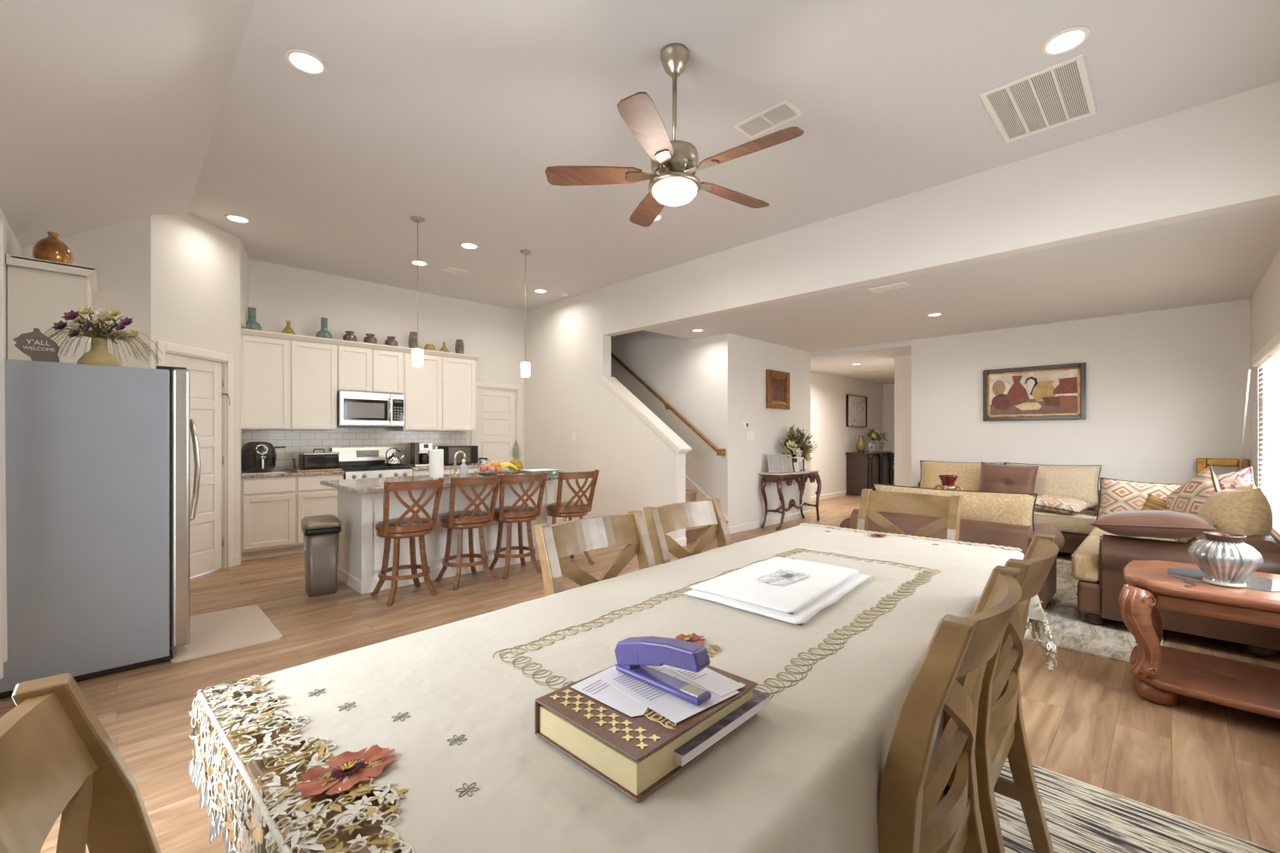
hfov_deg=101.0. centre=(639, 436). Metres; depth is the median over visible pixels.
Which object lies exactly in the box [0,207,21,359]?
wall
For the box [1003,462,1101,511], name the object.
cushion
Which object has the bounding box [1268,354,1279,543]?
window
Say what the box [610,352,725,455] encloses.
handrail
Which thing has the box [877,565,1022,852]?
dining chair
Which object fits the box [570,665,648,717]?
paper sheet
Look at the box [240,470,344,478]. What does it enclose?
countertop
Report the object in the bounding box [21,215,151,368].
wall
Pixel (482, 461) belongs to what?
glass pitcher
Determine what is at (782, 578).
picture
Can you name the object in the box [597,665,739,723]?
paper sheet
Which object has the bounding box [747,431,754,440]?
wall switch
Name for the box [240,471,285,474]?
mat
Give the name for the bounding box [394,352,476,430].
upper cabinet
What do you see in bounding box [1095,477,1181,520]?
pillow
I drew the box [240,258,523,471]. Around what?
wall
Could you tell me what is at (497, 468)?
apple
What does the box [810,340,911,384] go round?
ceiling
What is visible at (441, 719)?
tablecloth
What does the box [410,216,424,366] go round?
pendant lamp
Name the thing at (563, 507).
seat cushion
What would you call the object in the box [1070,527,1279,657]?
leather sofa
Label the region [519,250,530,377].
pendant lamp
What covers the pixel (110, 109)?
ceiling
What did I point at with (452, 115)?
ceiling
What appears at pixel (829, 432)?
wall
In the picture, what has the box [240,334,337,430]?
upper cabinet
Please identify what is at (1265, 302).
wall
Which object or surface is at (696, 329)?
recessed light
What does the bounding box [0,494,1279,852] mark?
floor
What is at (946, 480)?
glass bowl
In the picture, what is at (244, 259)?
wall
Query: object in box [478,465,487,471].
apple
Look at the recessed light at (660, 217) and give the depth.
4.83 m
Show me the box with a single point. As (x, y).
(550, 472)
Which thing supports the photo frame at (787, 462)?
on the console table at (800, 477)
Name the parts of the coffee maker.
panel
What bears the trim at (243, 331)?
attached to the upper cabinet at (286, 384)
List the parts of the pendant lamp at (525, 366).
lamp shade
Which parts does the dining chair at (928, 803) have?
leg, rail, seat, leg, rail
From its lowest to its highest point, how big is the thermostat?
0.100 m
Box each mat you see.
[170,605,283,663]
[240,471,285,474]
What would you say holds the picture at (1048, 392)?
attached to the wall at (1166, 389)
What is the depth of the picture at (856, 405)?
11.94 m
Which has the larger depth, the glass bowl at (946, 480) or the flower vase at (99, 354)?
the glass bowl at (946, 480)
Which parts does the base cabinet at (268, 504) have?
drawer, door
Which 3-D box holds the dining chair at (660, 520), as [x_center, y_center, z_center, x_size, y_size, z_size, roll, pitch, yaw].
[0.360,0.800,2.212,0.555,1.000,0.488,0,0,44]
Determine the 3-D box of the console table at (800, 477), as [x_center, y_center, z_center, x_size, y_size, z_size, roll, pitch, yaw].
[2.248,0.910,7.744,1.229,0.780,0.370,0,0,-45]
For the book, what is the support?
on the tablecloth
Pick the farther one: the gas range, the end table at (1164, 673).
the gas range
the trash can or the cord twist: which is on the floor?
the trash can
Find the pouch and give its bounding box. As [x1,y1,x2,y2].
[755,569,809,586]
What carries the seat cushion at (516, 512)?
on the bar stool at (514, 514)
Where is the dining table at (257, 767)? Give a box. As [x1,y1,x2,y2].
[215,691,409,852]
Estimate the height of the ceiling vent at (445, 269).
0.008 m
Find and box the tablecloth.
[188,523,1058,852]
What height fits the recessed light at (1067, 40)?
0.008 m
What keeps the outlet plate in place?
attached to the kitchen island
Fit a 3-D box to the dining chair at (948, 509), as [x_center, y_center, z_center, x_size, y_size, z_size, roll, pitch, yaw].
[1.275,0.800,2.652,0.555,1.000,0.488,0,0,-45]
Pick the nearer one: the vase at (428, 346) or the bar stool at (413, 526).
the bar stool at (413, 526)
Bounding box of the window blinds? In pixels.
[1251,331,1279,536]
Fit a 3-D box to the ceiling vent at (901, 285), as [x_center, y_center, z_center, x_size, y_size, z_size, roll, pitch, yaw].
[2.282,-1.356,4.827,0.150,0.008,0.320,0,0,-45]
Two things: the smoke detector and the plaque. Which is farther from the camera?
the smoke detector
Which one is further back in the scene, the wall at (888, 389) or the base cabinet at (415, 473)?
the wall at (888, 389)
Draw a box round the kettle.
[384,448,404,465]
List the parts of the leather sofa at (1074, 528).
arm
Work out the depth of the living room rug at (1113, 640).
3.52 m
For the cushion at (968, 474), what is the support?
on the leather sofa at (1074, 528)
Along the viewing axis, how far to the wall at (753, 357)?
7.56 m
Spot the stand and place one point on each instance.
(801, 464)
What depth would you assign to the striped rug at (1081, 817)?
1.75 m
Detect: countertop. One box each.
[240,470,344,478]
[404,463,478,470]
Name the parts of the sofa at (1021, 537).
arm, arm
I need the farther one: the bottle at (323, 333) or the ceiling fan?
the bottle at (323, 333)
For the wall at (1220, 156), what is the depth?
3.88 m
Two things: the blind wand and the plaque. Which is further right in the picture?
the blind wand
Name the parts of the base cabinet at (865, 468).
cabinet door, cabinet door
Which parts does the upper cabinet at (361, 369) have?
door, door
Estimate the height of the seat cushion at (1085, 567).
0.178 m
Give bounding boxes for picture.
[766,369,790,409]
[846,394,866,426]
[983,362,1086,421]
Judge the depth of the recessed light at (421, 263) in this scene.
6.09 m
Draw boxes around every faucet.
[452,450,465,477]
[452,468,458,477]
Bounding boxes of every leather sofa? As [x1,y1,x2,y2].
[910,480,1099,553]
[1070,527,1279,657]
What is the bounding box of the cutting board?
[290,467,342,472]
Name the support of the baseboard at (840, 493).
attached to the wall at (829, 432)
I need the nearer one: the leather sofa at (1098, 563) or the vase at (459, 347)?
the leather sofa at (1098, 563)
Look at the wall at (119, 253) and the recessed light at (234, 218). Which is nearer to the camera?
the wall at (119, 253)
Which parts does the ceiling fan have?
fan blade, fan blade, fan blade, lamp shade, fan blade, fan blade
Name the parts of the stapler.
arm, staple rail, anvil plate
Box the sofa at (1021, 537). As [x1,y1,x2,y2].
[839,508,1064,610]
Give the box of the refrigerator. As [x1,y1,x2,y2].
[0,359,200,698]
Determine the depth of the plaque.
2.79 m
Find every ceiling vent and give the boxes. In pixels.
[440,266,471,275]
[733,98,802,139]
[868,282,910,293]
[978,53,1096,143]
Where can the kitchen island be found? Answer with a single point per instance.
(360, 501)
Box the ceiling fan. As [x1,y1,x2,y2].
[545,42,803,226]
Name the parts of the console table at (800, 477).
leg, leg, leg, leg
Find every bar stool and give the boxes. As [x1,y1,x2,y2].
[370,477,444,605]
[434,474,501,590]
[488,471,547,579]
[546,469,599,564]
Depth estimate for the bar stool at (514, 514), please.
4.89 m
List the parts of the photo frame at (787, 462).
picture panel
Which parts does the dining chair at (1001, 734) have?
seat, rail, leg, leg, rail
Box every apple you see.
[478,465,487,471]
[488,465,494,472]
[494,466,501,472]
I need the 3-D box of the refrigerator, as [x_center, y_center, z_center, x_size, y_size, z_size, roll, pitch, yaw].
[-3.176,0.450,3.160,0.832,1.700,0.870,0,0,-45]
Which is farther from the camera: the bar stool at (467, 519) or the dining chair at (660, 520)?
the bar stool at (467, 519)
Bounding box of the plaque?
[12,328,59,362]
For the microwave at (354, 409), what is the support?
attached to the upper cabinet at (361, 369)
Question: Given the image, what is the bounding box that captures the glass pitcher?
[477,458,490,471]
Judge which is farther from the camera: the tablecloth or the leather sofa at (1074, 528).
the leather sofa at (1074, 528)
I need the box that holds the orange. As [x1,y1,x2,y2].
[490,460,499,468]
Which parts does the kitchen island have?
island baseboard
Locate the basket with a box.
[261,456,274,469]
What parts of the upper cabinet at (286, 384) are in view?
door, door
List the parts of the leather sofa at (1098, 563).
arm panel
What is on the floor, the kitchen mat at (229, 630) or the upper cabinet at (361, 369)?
the kitchen mat at (229, 630)
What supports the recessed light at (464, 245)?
in the ceiling at (452, 115)
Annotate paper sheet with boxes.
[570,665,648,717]
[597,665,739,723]
[669,668,744,697]
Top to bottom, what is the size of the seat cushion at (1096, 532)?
0.178 m
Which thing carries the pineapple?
on the kitchen island
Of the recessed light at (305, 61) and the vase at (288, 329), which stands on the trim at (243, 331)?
the vase at (288, 329)
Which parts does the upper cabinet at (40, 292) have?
crown molding, cabinet door, cabinet door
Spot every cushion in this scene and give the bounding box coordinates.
[374,517,428,533]
[439,510,488,523]
[494,506,535,517]
[546,501,587,512]
[872,482,1037,531]
[919,459,1001,491]
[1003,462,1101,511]
[1033,508,1096,535]
[1071,535,1102,581]
[1089,527,1196,543]
[1195,487,1273,541]
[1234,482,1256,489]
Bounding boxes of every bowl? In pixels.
[473,470,516,476]
[938,474,958,486]
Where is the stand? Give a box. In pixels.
[798,459,805,471]
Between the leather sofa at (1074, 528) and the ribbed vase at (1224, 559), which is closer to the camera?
the ribbed vase at (1224, 559)
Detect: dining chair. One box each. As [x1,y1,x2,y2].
[0,673,161,852]
[534,511,655,596]
[643,498,731,565]
[856,488,962,541]
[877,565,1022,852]
[974,533,1058,852]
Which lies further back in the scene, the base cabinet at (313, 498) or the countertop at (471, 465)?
the countertop at (471, 465)
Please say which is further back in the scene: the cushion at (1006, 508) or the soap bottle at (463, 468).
the soap bottle at (463, 468)
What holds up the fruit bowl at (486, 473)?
on the kitchen island
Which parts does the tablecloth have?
lace cord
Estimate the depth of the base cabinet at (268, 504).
5.58 m
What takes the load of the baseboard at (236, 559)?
attached to the wall at (195, 263)
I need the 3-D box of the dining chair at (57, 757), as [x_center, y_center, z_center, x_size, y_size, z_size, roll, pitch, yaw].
[-0.409,0.800,0.643,0.555,1.000,0.488,0,0,-45]
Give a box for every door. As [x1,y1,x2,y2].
[157,340,233,577]
[471,382,521,470]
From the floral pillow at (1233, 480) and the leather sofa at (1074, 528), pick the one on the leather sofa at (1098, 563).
the floral pillow at (1233, 480)
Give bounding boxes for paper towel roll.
[427,446,444,480]
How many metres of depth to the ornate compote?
5.31 m
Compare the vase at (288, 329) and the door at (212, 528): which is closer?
the door at (212, 528)
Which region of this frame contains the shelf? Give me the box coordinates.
[1129,645,1279,719]
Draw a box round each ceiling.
[0,0,255,248]
[187,0,1279,311]
[644,202,1279,352]
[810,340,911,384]
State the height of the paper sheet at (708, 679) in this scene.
0.001 m
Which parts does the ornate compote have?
scroll arm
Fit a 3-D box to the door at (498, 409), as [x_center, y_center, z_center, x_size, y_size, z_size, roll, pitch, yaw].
[-2.225,0.245,8.150,0.860,2.110,0.135,0,0,-45]
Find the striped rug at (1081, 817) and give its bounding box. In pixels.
[994,756,1279,852]
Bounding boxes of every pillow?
[978,461,1038,493]
[1035,494,1094,514]
[1089,510,1215,538]
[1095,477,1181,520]
[1140,494,1175,539]
[1165,465,1220,543]
[1186,466,1254,490]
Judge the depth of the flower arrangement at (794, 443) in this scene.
7.73 m
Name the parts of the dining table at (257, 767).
leg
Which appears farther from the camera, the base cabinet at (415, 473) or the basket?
the base cabinet at (415, 473)
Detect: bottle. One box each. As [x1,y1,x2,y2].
[245,307,261,331]
[315,317,332,338]
[459,459,467,477]
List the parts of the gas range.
display panel, knob panel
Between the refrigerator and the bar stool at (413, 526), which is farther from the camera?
the bar stool at (413, 526)
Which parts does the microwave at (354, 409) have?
door handle, control panel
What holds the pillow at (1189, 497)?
on the leather sofa at (1098, 563)
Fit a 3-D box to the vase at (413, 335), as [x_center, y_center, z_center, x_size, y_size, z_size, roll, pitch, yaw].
[-3.025,-1.262,7.042,0.124,0.243,0.124,0,0,-45]
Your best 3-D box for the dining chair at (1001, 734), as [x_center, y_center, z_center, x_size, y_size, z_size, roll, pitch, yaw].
[0.872,0.791,1.545,0.555,1.000,0.488,0,0,44]
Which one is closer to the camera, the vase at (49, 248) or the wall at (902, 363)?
the vase at (49, 248)
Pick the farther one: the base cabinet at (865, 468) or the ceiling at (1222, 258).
the base cabinet at (865, 468)
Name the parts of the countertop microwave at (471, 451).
control panel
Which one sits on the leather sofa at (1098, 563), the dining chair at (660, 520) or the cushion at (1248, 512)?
the cushion at (1248, 512)
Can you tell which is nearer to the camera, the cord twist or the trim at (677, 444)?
the cord twist
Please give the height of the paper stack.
0.033 m
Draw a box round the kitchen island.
[320,472,558,594]
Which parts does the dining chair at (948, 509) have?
leg, rail, leg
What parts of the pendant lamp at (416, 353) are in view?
lamp shade, stem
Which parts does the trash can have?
can lid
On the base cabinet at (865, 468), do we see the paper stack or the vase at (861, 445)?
the vase at (861, 445)
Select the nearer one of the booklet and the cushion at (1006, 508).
the booklet
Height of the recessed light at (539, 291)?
0.008 m
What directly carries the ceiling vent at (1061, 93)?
in the ceiling at (452, 115)
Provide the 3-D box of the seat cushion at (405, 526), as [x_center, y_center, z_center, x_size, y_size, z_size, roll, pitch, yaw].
[-1.917,0.720,4.296,0.436,0.070,0.436,0,0,-45]
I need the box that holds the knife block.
[292,458,296,470]
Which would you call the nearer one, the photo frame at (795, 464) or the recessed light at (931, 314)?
the recessed light at (931, 314)
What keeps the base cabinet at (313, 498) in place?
on the floor
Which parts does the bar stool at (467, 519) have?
leg, post, leg, leg, rail, leg, post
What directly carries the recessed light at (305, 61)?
in the ceiling at (452, 115)
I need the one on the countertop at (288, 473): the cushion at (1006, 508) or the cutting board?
the cutting board
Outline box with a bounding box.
[519,468,558,475]
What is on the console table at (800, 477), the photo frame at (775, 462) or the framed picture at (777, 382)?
the photo frame at (775, 462)
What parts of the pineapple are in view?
crown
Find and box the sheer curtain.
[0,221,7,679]
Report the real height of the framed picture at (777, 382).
0.560 m
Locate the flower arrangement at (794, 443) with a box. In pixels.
[778,424,817,471]
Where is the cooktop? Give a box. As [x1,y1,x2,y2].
[341,466,411,471]
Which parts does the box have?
white box lid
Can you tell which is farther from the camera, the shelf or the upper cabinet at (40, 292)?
the upper cabinet at (40, 292)
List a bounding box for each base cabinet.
[240,476,296,561]
[294,473,343,553]
[412,467,477,476]
[845,451,894,496]
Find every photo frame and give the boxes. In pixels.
[767,453,783,472]
[780,454,793,472]
[792,462,799,471]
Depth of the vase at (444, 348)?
7.31 m
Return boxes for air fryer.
[240,441,276,473]
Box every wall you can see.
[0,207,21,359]
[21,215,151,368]
[151,213,239,556]
[239,238,249,554]
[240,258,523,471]
[523,287,685,539]
[602,81,1279,336]
[610,330,734,527]
[734,334,810,525]
[810,372,883,496]
[883,384,894,485]
[894,354,911,486]
[911,299,1250,489]
[1250,248,1279,545]
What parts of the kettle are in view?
handle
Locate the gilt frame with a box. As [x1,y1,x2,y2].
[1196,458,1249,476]
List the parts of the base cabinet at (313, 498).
door, drawer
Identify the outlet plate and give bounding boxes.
[363,511,372,525]
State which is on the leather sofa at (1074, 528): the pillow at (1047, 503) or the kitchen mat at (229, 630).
the pillow at (1047, 503)
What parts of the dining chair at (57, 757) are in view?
rail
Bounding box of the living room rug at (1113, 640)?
[1024,553,1163,663]
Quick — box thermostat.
[742,421,748,429]
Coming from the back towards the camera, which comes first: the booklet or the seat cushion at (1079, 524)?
the seat cushion at (1079, 524)
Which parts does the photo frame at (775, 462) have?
picture panel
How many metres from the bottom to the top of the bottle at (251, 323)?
0.270 m
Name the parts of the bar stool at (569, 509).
leg, post, leg, rail, leg, post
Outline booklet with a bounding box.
[674,688,770,767]
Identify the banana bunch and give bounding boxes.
[499,462,517,470]
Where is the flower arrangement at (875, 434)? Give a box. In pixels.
[864,427,888,452]
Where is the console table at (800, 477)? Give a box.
[759,469,821,530]
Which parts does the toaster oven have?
glass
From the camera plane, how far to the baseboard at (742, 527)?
7.52 m
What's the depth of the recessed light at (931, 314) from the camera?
5.89 m
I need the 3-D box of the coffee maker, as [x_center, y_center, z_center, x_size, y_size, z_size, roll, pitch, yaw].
[-2.917,0.244,6.991,0.235,0.310,0.264,0,0,-45]
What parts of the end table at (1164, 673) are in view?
leg, leg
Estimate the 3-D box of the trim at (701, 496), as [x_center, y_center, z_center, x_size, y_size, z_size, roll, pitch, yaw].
[-0.030,0.325,7.506,0.930,1.950,2.500,0,0,-45]
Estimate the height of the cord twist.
0.004 m
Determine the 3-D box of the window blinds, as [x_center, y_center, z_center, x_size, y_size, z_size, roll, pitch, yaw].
[4.721,-0.006,3.946,1.740,1.352,0.066,0,0,-45]
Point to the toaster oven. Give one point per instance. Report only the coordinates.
(306, 460)
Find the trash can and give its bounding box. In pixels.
[301,514,341,597]
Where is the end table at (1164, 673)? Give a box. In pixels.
[1117,560,1279,719]
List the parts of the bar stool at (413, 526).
leg, post, leg, rail, leg, leg, post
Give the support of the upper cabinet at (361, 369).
attached to the wall at (279, 293)
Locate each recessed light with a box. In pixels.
[224,214,250,223]
[284,48,327,75]
[409,260,428,266]
[459,242,478,250]
[533,289,547,293]
[653,213,663,221]
[691,328,703,331]
[925,313,942,316]
[1040,25,1090,56]
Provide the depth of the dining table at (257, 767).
0.78 m
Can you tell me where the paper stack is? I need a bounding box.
[682,557,871,625]
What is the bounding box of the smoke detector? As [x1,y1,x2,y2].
[559,292,568,296]
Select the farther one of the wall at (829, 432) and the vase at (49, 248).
the wall at (829, 432)
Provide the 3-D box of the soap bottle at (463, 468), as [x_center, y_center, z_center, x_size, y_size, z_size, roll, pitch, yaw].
[-1.698,0.312,5.077,0.072,0.190,0.072,0,0,-45]
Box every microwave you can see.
[337,390,404,426]
[437,445,477,465]
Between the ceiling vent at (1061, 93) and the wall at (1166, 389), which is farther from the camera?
the wall at (1166, 389)
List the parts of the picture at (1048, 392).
painted jug handle, picture panel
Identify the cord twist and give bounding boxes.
[1182,580,1196,588]
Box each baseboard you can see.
[233,554,240,566]
[555,510,811,546]
[810,490,846,501]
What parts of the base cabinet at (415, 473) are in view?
drawer, drawer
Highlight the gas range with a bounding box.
[331,447,412,479]
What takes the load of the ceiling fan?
hanging from the ceiling at (452, 115)
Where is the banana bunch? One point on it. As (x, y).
(503, 465)
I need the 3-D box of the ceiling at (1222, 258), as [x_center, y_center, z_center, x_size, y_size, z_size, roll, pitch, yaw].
[3.103,-1.400,5.959,3.200,0.080,5.490,0,0,-45]
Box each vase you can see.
[32,232,73,264]
[35,306,162,366]
[281,320,295,334]
[408,331,417,348]
[424,343,435,350]
[439,342,448,352]
[454,339,464,354]
[855,436,866,452]
[1186,531,1263,587]
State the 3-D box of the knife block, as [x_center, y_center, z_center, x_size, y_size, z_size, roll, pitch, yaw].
[-3.893,0.324,5.941,0.024,0.150,0.060,0,0,-45]
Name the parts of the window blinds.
rail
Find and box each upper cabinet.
[5,254,98,363]
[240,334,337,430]
[337,344,402,394]
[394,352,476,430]
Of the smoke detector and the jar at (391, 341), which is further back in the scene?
the smoke detector
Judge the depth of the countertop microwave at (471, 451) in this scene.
7.30 m
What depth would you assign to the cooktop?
6.38 m
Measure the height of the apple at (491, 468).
0.066 m
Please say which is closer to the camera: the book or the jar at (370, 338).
the book
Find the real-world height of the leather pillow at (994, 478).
0.515 m
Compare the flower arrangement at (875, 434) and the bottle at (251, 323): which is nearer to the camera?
the bottle at (251, 323)
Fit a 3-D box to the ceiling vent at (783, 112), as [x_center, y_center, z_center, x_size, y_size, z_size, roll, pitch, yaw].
[0.805,-1.996,3.334,0.200,0.008,0.380,0,0,-45]
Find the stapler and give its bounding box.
[614,636,711,705]
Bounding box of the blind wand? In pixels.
[1239,369,1250,470]
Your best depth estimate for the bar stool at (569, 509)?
5.18 m
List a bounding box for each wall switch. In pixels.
[572,431,575,440]
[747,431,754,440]
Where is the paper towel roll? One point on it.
(436, 456)
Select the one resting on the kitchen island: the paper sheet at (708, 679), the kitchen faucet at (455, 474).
the kitchen faucet at (455, 474)
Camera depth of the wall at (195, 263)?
4.84 m
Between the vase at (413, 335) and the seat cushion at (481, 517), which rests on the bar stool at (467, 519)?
the seat cushion at (481, 517)
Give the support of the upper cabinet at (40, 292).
attached to the wall at (11, 246)
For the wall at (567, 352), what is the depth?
7.34 m
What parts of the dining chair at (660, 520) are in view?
leg, rail, leg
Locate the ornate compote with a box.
[933,474,962,490]
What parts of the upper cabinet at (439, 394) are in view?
door, door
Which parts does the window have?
frame, sill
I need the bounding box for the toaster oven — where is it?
[297,448,339,470]
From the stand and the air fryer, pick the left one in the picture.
the air fryer
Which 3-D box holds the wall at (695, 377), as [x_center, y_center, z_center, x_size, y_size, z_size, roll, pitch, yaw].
[-0.221,-1.350,8.465,0.150,5.300,4.070,0,0,-45]
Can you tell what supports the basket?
on the air fryer
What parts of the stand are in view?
glass plate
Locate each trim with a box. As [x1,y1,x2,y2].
[240,328,479,360]
[601,376,692,453]
[685,475,727,526]
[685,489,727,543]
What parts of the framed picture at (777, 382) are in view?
picture panel, molding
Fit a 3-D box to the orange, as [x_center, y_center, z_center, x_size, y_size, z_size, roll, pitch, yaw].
[-1.429,0.282,5.203,0.084,0.077,0.083,0,0,-45]
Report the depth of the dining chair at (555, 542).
1.92 m
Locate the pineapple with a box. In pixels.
[508,439,523,474]
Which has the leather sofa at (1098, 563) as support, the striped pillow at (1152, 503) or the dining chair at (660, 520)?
the striped pillow at (1152, 503)
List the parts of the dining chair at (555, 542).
leg, rail, leg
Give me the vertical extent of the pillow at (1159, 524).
0.184 m
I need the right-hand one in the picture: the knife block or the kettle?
the kettle
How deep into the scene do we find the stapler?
0.89 m
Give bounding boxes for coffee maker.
[407,442,432,466]
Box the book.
[535,663,757,802]
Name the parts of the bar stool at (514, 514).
leg, post, leg, leg, rail, leg, post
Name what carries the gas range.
on the floor
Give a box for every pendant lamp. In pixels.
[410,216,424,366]
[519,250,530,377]
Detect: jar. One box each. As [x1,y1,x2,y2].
[343,331,356,341]
[363,333,377,343]
[384,336,397,346]

